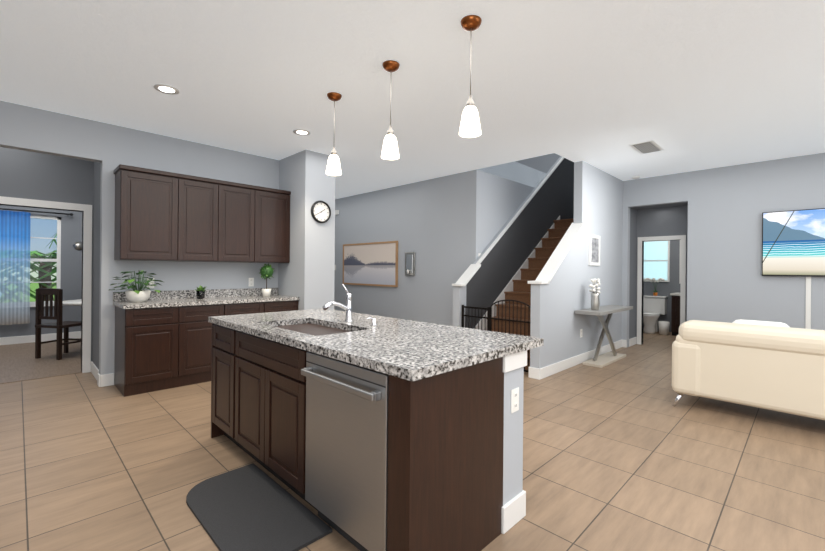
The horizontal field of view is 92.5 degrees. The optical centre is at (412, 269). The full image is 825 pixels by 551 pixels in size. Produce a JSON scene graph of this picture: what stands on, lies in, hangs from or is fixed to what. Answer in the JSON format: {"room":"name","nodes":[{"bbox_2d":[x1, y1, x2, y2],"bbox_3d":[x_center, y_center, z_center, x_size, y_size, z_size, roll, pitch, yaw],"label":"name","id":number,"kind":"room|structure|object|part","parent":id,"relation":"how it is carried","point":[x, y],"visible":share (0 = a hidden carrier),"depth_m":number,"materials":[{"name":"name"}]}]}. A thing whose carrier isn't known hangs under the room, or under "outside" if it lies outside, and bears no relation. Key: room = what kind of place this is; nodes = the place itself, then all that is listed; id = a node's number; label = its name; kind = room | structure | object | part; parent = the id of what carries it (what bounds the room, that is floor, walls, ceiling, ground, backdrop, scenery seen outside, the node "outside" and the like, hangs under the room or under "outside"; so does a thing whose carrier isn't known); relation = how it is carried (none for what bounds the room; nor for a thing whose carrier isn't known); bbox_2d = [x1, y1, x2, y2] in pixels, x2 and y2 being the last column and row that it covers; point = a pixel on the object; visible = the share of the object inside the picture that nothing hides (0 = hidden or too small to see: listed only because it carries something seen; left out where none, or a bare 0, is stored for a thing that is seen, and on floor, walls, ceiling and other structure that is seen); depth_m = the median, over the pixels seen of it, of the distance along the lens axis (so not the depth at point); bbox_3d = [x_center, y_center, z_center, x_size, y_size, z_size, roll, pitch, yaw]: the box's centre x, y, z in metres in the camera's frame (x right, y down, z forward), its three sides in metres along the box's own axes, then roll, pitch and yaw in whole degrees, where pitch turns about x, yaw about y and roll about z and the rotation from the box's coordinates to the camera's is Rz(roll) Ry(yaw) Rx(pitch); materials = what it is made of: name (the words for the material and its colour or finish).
{"room":"kitchen","nodes":[
{"label":"kitchen","id":0,"kind":"room"},
{"bbox_2d":[0,338,81,383],"bbox_3d":[-5.456,1.239,5.550,5.147,0.006,3.049,0,0,-45],"label":"floor","id":1,"kind":"structure","parent":0,"point":[19,362],"depth_m":5.30,"materials":[{"name":"carpet"}]},
{"bbox_2d":[35,288,80,359],"bbox_3d":[-5.034,0.751,5.692,0.430,0.990,0.430,0,0,11],"label":"dining chair","id":2,"kind":"object","parent":1,"relation":"on","point":[59,324],"visible":0.83,"depth_m":5.51,"materials":[{"name":"brown wood"}]},
{"bbox_2d":[63,299,81,305],"bbox_3d":[-4.915,0.861,6.293,1.060,0.760,1.060,0,0,-45],"label":"dining table","id":3,"kind":"object","parent":1,"relation":"on","point":[77,302],"visible":0.1,"depth_m":5.83,"materials":[{"name":"white"}]},
{"bbox_2d":[0,205,81,337],"bbox_3d":[-6.572,-0.192,6.678,0.140,2.850,5.148,1,0,45],"label":"wall","id":4,"kind":"structure","parent":0,"point":[71,261],"depth_m":7.01,"materials":[{"name":"grey paint"}]},
{"bbox_2d":[0,208,72,215],"bbox_3d":[-6.842,-0.990,6.221,2.280,0.050,0.113,0,0,-45],"label":"curtain rod","id":5,"kind":"object","parent":4,"relation":"attached to","point":[70,214],"visible":1,"depth_m":6.68,"materials":[{"name":"black metal"}]},
{"bbox_2d":[0,210,30,324],"bbox_3d":[-6.997,-0.041,6.028,1.670,1.860,0.060,0,0,-45],"label":"sheer curtain","id":6,"kind":"object","parent":5,"relation":"hanging from","point":[14,267],"visible":1,"depth_m":6.51,"materials":[{"name":"blue fabric"}]},
{"bbox_2d":[0,331,80,344],"bbox_3d":[-6.529,1.168,6.623,0.014,0.130,5.148,1,0,45],"label":"baseboard","id":7,"kind":"structure","parent":4,"relation":"attached to","point":[44,337],"depth_m":6.68,"materials":[{"name":"white wood"}]},
{"bbox_2d":[30,215,60,306],"bbox_3d":[-6.861,-0.160,6.325,1.900,1.560,0.130,0,0,-45],"label":"dining window","id":8,"kind":"structure","parent":4,"relation":"in","point":[57,260],"depth_m":6.91,"materials":[{"name":"white"}]},
{"bbox_2d":[74,242,81,249],"bbox_3d":[-6.015,-0.432,7.122,0.150,0.150,0.012,0,0,-45],"label":"mount","id":9,"kind":"object","parent":4,"relation":"attached to","point":[77,245],"visible":0.77,"depth_m":7.11,"materials":[{"name":"silver metal"}]},
{"bbox_2d":[0,147,87,369],"bbox_3d":[-4.609,-0.175,4.313,0.120,2.850,2.020,1,0,45],"label":"wall","id":10,"kind":"structure","parent":0,"point":[33,175],"depth_m":4.56,"materials":[{"name":"grey paint"}]},
{"bbox_2d":[0,196,91,372],"bbox_3d":[-4.399,0.224,4.514,1.125,2.055,0.138,0,0,-45],"label":"door frame","id":11,"kind":"structure","parent":10,"relation":"attached to","point":[85,210],"depth_m":4.82,"materials":[{"name":"white wood"}]},
{"bbox_2d":[88,161,100,368],"bbox_3d":[-3.644,-0.167,4.663,0.750,2.850,0.160,1,0,45],"label":"wall","id":12,"kind":"structure","parent":0,"point":[94,168],"depth_m":4.74,"materials":[{"name":"grey paint"}]},
{"bbox_2d":[91,361,106,386],"bbox_3d":[-3.656,1.193,4.569,0.884,0.130,0.054,1,0,45],"label":"baseboard","id":13,"kind":"structure","parent":12,"relation":"attached to","point":[94,370],"depth_m":4.28,"materials":[{"name":"white wood"}]},
{"bbox_2d":[0,101,278,386],"bbox_3d":[-3.792,-0.168,3.900,5.150,2.850,0.120,0,0,-45],"label":"wall","id":14,"kind":"structure","parent":0,"point":[110,148],"depth_m":4.41,"materials":[{"name":"grey paint"}]},
{"bbox_2d":[147,278,153,287],"bbox_3d":[-3.032,0.149,4.572,0.008,0.118,0.072,1,0,45],"label":"outlet","id":15,"kind":"object","parent":14,"relation":"attached to","point":[150,282],"depth_m":4.57,"materials":[{"name":"white plastic"}]},
{"bbox_2d":[185,175,224,261],"bbox_3d":[-2.618,-0.595,4.738,0.552,0.984,0.349,0,0,-45],"label":"upper cabinet","id":16,"kind":"object","parent":14,"relation":"attached to","point":[204,197],"depth_m":4.66,"materials":[{"name":"brown wood"}]},
{"bbox_2d":[225,181,260,262],"bbox_3d":[-2.308,-0.593,5.047,0.567,0.984,0.349,0,0,-45],"label":"upper cabinet","id":17,"kind":"object","parent":14,"relation":"attached to","point":[242,201],"depth_m":4.97,"materials":[{"name":"brown wood"}]},
{"bbox_2d":[248,278,253,285],"bbox_3d":[-2.205,0.166,5.399,0.008,0.118,0.072,1,0,45],"label":"outlet","id":18,"kind":"object","parent":14,"relation":"attached to","point":[251,281],"depth_m":5.40,"materials":[{"name":"white plastic"}]},
{"bbox_2d":[261,187,290,262],"bbox_3d":[-1.999,-0.590,5.356,0.553,0.984,0.349,0,0,-45],"label":"upper cabinet","id":19,"kind":"object","parent":14,"relation":"attached to","point":[275,203],"depth_m":5.28,"materials":[{"name":"brown wood"}]},
{"bbox_2d":[113,164,184,260],"bbox_3d":[-2.935,-0.598,4.420,0.591,0.984,0.349,0,0,-45],"label":"upper cabinet","id":20,"kind":"object","parent":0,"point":[164,216],"depth_m":4.27,"materials":[{"name":"brown wood"}]},
{"bbox_2d":[278,150,334,309],"bbox_3d":[-2.940,-0.161,7.014,0.460,2.850,4.800,0,0,-45],"label":"wall","id":21,"kind":"structure","parent":0,"point":[306,274],"depth_m":5.31,"materials":[{"name":"grey paint"}]},
{"bbox_2d":[311,201,330,222],"bbox_3d":[-1.224,-0.781,5.304,0.304,0.304,0.034,0,0,-45],"label":"wall clock","id":22,"kind":"object","parent":21,"relation":"attached to","point":[320,211],"visible":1,"depth_m":5.30,"materials":[{"name":"black plastic"}]},
{"bbox_2d":[334,171,469,325],"bbox_3d":[-0.584,-0.140,7.716,0.155,2.850,4.260,0,0,-45],"label":"wall","id":23,"kind":"structure","parent":0,"point":[427,222],"depth_m":7.21,"materials":[{"name":"grey paint"}]},
{"bbox_3d":[-0.888,-0.118,7.935,0.034,0.860,1.720,0,0,-45],"label":"canvas picture of lake","id":24,"kind":"part","parent":23,"relation":"part of","materials":[{"name":"beige fabric"}]},
{"bbox_2d":[405,252,414,275],"bbox_3d":[-0.067,-0.111,7.074,0.089,0.420,0.240,0,0,-45],"label":"decor","id":25,"kind":"object","parent":23,"relation":"attached to","point":[409,263],"visible":1,"depth_m":7.06,"materials":[{"name":"silver metal"}]},
{"bbox_2d":[0,331,824,550],"bbox_3d":[0.907,1.358,5.515,14.100,0.120,12.500,0,0,-45],"label":"floor","id":26,"kind":"structure","parent":0,"point":[623,454],"depth_m":2.59,"materials":[{"name":"beige tile"}]},
{"bbox_2d":[113,288,299,396],"bbox_3d":[-2.394,0.759,4.782,1.906,1.020,0.619,0,0,-45],"label":"base cabinet","id":27,"kind":"object","parent":26,"relation":"on","point":[163,340],"visible":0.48,"depth_m":4.26,"materials":[{"name":"wood"}]},
{"bbox_2d":[109,270,162,301],"bbox_3d":[-2.952,0.171,4.254,0.483,0.344,0.505,0,0,-45],"label":"potted plant","id":28,"kind":"object","parent":27,"relation":"on","point":[136,295],"visible":1,"depth_m":4.21,"materials":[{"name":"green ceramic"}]},
{"bbox_2d":[195,285,206,298],"bbox_3d":[-2.549,0.265,4.750,0.132,0.164,0.139,0,0,-45],"label":"potted plant","id":29,"kind":"object","parent":27,"relation":"on","point":[200,292],"visible":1,"depth_m":4.72,"materials":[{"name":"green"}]},
{"bbox_2d":[259,263,274,296],"bbox_3d":[-1.951,0.127,5.292,0.237,0.451,0.232,0,0,-45],"label":"potted plant","id":30,"kind":"object","parent":27,"relation":"on","point":[266,271],"visible":1,"depth_m":5.24,"materials":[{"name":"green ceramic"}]},
{"bbox_2d":[186,463,331,550],"bbox_3d":[-0.874,1.274,2.107,0.440,0.015,0.920,0,0,-45],"label":"kitchen mat","id":31,"kind":"object","parent":26,"relation":"on","point":[252,507],"visible":0.86,"depth_m":2.05,"materials":[{"name":"black rubber"}]},
{"bbox_2d":[208,320,526,550],"bbox_3d":[-0.491,0.846,2.533,0.909,0.880,2.183,0,0,-45],"label":"kitchen island","id":32,"kind":"object","parent":26,"relation":"on","point":[363,432],"depth_m":1.81,"materials":[{"name":"brown wood"}]},
{"bbox_2d":[208,309,543,383],"bbox_3d":[-0.419,0.387,2.593,1.019,0.040,2.204,0,0,-45],"label":"island countertop","id":33,"kind":"structure","parent":32,"relation":"on","point":[419,350],"depth_m":2.08,"materials":[{"name":"grey stone"}]},
{"bbox_2d":[280,320,355,335],"bbox_3d":[-0.662,0.493,2.595,0.409,0.202,0.769,0,0,-45],"label":"sink","id":34,"kind":"object","parent":33,"relation":"in","point":[305,325],"depth_m":2.75,"materials":[{"name":"grey metal"}]},
{"bbox_2d":[320,284,355,319],"bbox_3d":[-0.517,0.232,2.741,0.243,0.268,0.064,0,0,-45],"label":"faucet","id":35,"kind":"object","parent":33,"relation":"on","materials":[{"name":"silver metal"}]},
{"bbox_2d":[474,216,573,369],"bbox_3d":[2.314,0.110,6.463,3.225,2.400,1.122,0,0,-45],"label":"flight","id":36,"kind":"object","parent":26,"relation":"on","point":[518,287],"visible":0.27,"depth_m":6.50,"materials":[{"name":"brown wood"}]},
{"bbox_2d":[575,305,632,367],"bbox_3d":[2.804,0.934,5.736,1.370,0.760,0.335,0,0,-45],"label":"console table","id":37,"kind":"object","parent":26,"relation":"on","point":[604,360],"visible":1,"depth_m":5.64,"materials":[{"name":"grey wood"}]},
{"bbox_2d":[589,278,600,309],"bbox_3d":[2.521,0.334,5.469,0.145,0.434,0.207,1,0,27],"label":"vase","id":38,"kind":"object","parent":37,"relation":"on","point":[595,302],"visible":1,"depth_m":5.42,"materials":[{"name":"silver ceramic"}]},
{"bbox_2d":[643,295,667,333],"bbox_3d":[5.107,0.947,8.452,0.709,0.775,0.470,0,0,-45],"label":"toilet","id":39,"kind":"object","parent":26,"relation":"on","point":[654,308],"visible":0.98,"depth_m":8.44,"materials":[{"name":"white ceramic"}]},
{"bbox_2d":[644,278,664,295],"bbox_3d":[5.278,0.364,8.613,0.176,0.392,0.405,0,0,-45],"label":"orchid","id":40,"kind":"object","parent":39,"relation":"on","point":[655,293],"visible":1,"depth_m":8.58,"materials":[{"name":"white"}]},
{"bbox_2d":[658,321,669,334],"bbox_3d":[5.222,1.205,8.202,0.200,0.262,0.197,0,0,-45],"label":"trash can","id":41,"kind":"object","parent":26,"relation":"on","point":[664,327],"visible":1,"depth_m":8.13,"materials":[{"name":"white plastic"}]},
{"bbox_2d":[670,293,679,335],"bbox_3d":[5.806,0.816,7.845,0.576,1.050,1.066,0,0,-45],"label":"bathroom vanity","id":42,"kind":"object","parent":26,"relation":"on","point":[675,313],"visible":0.17,"depth_m":7.96,"materials":[{"name":"black wood"}]},
{"bbox_2d":[672,319,824,419],"bbox_3d":[3.595,0.902,3.391,0.990,0.851,2.160,0,0,-45],"label":"sofa","id":43,"kind":"object","parent":26,"relation":"on","point":[776,366],"visible":1,"depth_m":3.40,"materials":[{"name":"beige leather"}]},
{"bbox_2d":[0,0,824,198],"bbox_3d":[0.934,-1.727,5.515,14.100,0.350,12.500,0,0,-45],"label":"ceiling","id":44,"kind":"structure","parent":0,"point":[685,85],"depth_m":3.20,"materials":[{"name":"white paint"}]},
{"bbox_2d":[153,84,179,94],"bbox_3d":[-2.143,-1.574,3.444,0.194,0.010,0.194,0,0,-45],"label":"recessed light","id":45,"kind":"object","parent":44,"relation":"in","point":[165,88],"visible":1,"depth_m":3.43,"materials":[{"name":"white"}]},
{"bbox_2d":[293,129,310,134],"bbox_3d":[-1.259,-1.566,4.497,0.194,0.010,0.194,0,0,-45],"label":"recessed light","id":46,"kind":"object","parent":44,"relation":"in","point":[300,131],"visible":0.98,"depth_m":4.47,"materials":[{"name":"white"}]},
{"bbox_2d":[326,92,341,175],"bbox_3d":[-0.704,-1.214,3.543,0.140,0.705,0.140,0,0,-45],"label":"pendant light","id":47,"kind":"object","parent":44,"relation":"hanging from","point":[333,167],"visible":1,"depth_m":3.51,"materials":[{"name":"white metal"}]},
{"bbox_2d":[381,60,399,159],"bbox_3d":[-0.166,-1.209,3.005,0.140,0.705,0.140,0,0,-45],"label":"pendant light","id":48,"kind":"object","parent":44,"relation":"hanging from","point":[390,149],"visible":1,"depth_m":2.97,"materials":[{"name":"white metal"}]},
{"bbox_2d":[459,15,481,137],"bbox_3d":[0.364,-1.204,2.475,0.140,0.705,0.140,0,0,-45],"label":"pendant light","id":49,"kind":"object","parent":44,"relation":"hanging from","point":[470,125],"visible":1,"depth_m":2.44,"materials":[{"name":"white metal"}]},
{"bbox_2d":[629,140,663,153],"bbox_3d":[2.934,-1.525,4.943,0.520,0.018,0.260,0,0,-45],"label":"ceiling vent","id":50,"kind":"object","parent":44,"relation":"in","point":[651,146],"visible":0.98,"depth_m":4.92,"materials":[{"name":"white metal"}]},
{"bbox_2d":[453,156,573,328],"bbox_3d":[2.355,-1.048,7.377,4.850,4.718,0.124,0,0,-45],"label":"wall","id":51,"kind":"structure","parent":0,"point":[505,258],"depth_m":6.73,"materials":[{"name":"grey paint"}]},
{"bbox_2d":[452,157,584,285],"bbox_3d":[2.782,-1.592,6.898,4.930,3.683,1.400,0,0,-45],"label":"trim","id":52,"kind":"structure","parent":51,"relation":"attached to","point":[554,262],"depth_m":5.49,"materials":[{"name":"white wood"}]},
{"bbox_2d":[469,153,559,265],"bbox_3d":[3.280,-1.481,8.471,6.600,5.600,0.120,0,0,-45],"label":"wall","id":53,"kind":"structure","parent":0,"point":[496,202],"depth_m":6.45,"materials":[{"name":"grey paint"}]},
{"bbox_2d":[530,161,622,368],"bbox_3d":[4.037,-1.475,7.290,7.200,5.600,0.120,0,0,-45],"label":"wall","id":54,"kind":"structure","parent":0,"point":[557,323],"depth_m":5.63,"materials":[{"name":"grey paint"}]},
{"bbox_2d":[335,210,582,337],"bbox_3d":[-0.350,-0.194,6.551,2.546,2.239,5.278,0,0,-45],"label":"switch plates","id":55,"kind":"object","parent":54,"relation":"attached to","point":[479,254],"visible":0.48,"depth_m":6.15,"materials":[{"name":"white plastic"}]},
{"bbox_2d":[462,300,530,372],"bbox_3d":[1.101,0.830,5.256,0.024,0.899,1.109,0,0,-45],"label":"baby gate","id":56,"kind":"object","parent":54,"relation":"attached to","point":[489,318],"visible":0.52,"depth_m":5.26,"materials":[{"name":"black metal"}]},
{"bbox_2d":[538,339,623,379],"bbox_3d":[2.558,1.247,5.730,0.030,0.130,2.964,1,0,45],"label":"baseboard","id":57,"kind":"structure","parent":54,"relation":"attached to","point":[549,370],"depth_m":5.33,"materials":[{"name":"white wood"}]},
{"bbox_2d":[588,234,599,265],"bbox_3d":[2.702,-0.291,5.863,0.390,0.450,0.024,0,0,-45],"label":"framed picture","id":58,"kind":"object","parent":54,"relation":"attached to","point":[594,251],"visible":1,"depth_m":5.85,"materials":[{"name":"white"}]},
{"bbox_2d":[589,237,598,262],"bbox_3d":[2.700,-0.291,5.866,0.299,0.359,0.014,1,0,-45],"label":"art","id":59,"kind":"object","parent":58,"relation":"attached to","point":[594,256],"depth_m":5.86},
{"bbox_2d":[629,202,687,344],"bbox_3d":[4.109,-0.099,6.795,0.480,2.850,2.240,0,0,-45],"label":"wall","id":60,"kind":"structure","parent":0,"point":[660,220],"depth_m":6.88,"materials":[{"name":"grey paint"}]},
{"bbox_2d":[629,337,636,346],"bbox_3d":[3.876,1.259,6.946,0.014,0.130,0.380,1,0,45],"label":"baseboard","id":61,"kind":"structure","parent":60,"relation":"attached to","point":[632,341],"depth_m":6.91,"materials":[{"name":"white wood"}]},
{"bbox_2d":[637,235,685,344],"bbox_3d":[4.312,0.373,6.847,0.115,1.910,0.720,0,0,-45],"label":"door frame","id":62,"kind":"structure","parent":60,"relation":"attached to","point":[682,238],"depth_m":6.88,"materials":[{"name":"white wood"}]},
{"bbox_2d":[643,240,679,331],"bbox_3d":[5.734,0.040,8.422,2.240,2.600,0.120,1,0,45],"label":"wall","id":63,"kind":"structure","parent":0,"point":[668,288],"depth_m":8.50,"materials":[{"name":"grey paint"}]},
{"bbox_2d":[644,240,669,281],"bbox_3d":[5.319,-0.204,8.725,0.038,0.920,0.620,0,0,-45],"label":"window","id":64,"kind":"structure","parent":63,"relation":"in","point":[656,260],"depth_m":8.66,"materials":[{"name":"white"}]},
{"bbox_2d":[679,240,680,283],"bbox_3d":[5.992,-0.173,8.055,0.032,0.930,0.920,0,0,-45],"label":"bathroom mirror","id":65,"kind":"object","parent":63,"relation":"attached to","point":[680,264],"visible":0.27,"depth_m":8.36,"materials":[{"name":"white mirror"}]},
{"bbox_2d":[622,153,824,346],"bbox_3d":[5.506,-0.087,4.974,0.120,2.850,5.250,0,0,-45],"label":"wall","id":66,"kind":"structure","parent":0,"point":[727,282],"depth_m":5.71,"materials":[{"name":"grey paint"}]},
{"bbox_2d":[762,208,824,276],"bbox_3d":[5.413,-0.353,4.943,0.056,0.880,1.560,0,0,-45],"label":"tv","id":67,"kind":"object","parent":66,"relation":"attached to","point":[793,242],"visible":1,"depth_m":5.25,"materials":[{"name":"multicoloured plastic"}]},
{"bbox_2d":[805,277,810,328],"bbox_3d":[5.193,0.646,5.184,0.015,1.118,0.050,0,0,-45],"label":"cover","id":68,"kind":"object","parent":66,"relation":"attached to","point":[808,306],"visible":0.54,"depth_m":5.18,"materials":[{"name":"white"}]},
{"label":"outside","id":69,"kind":"structure","parent":0,"visible":0},
{"bbox_2d":[30,234,56,301],"bbox_3d":[-25.970,-0.307,23.144,28.000,3.021,50.540,0,0,-45],"label":"trees","id":70,"kind":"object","parent":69,"point":[47,275],"depth_m":7.96,"materials":[{"name":"green plant"}]}
]}

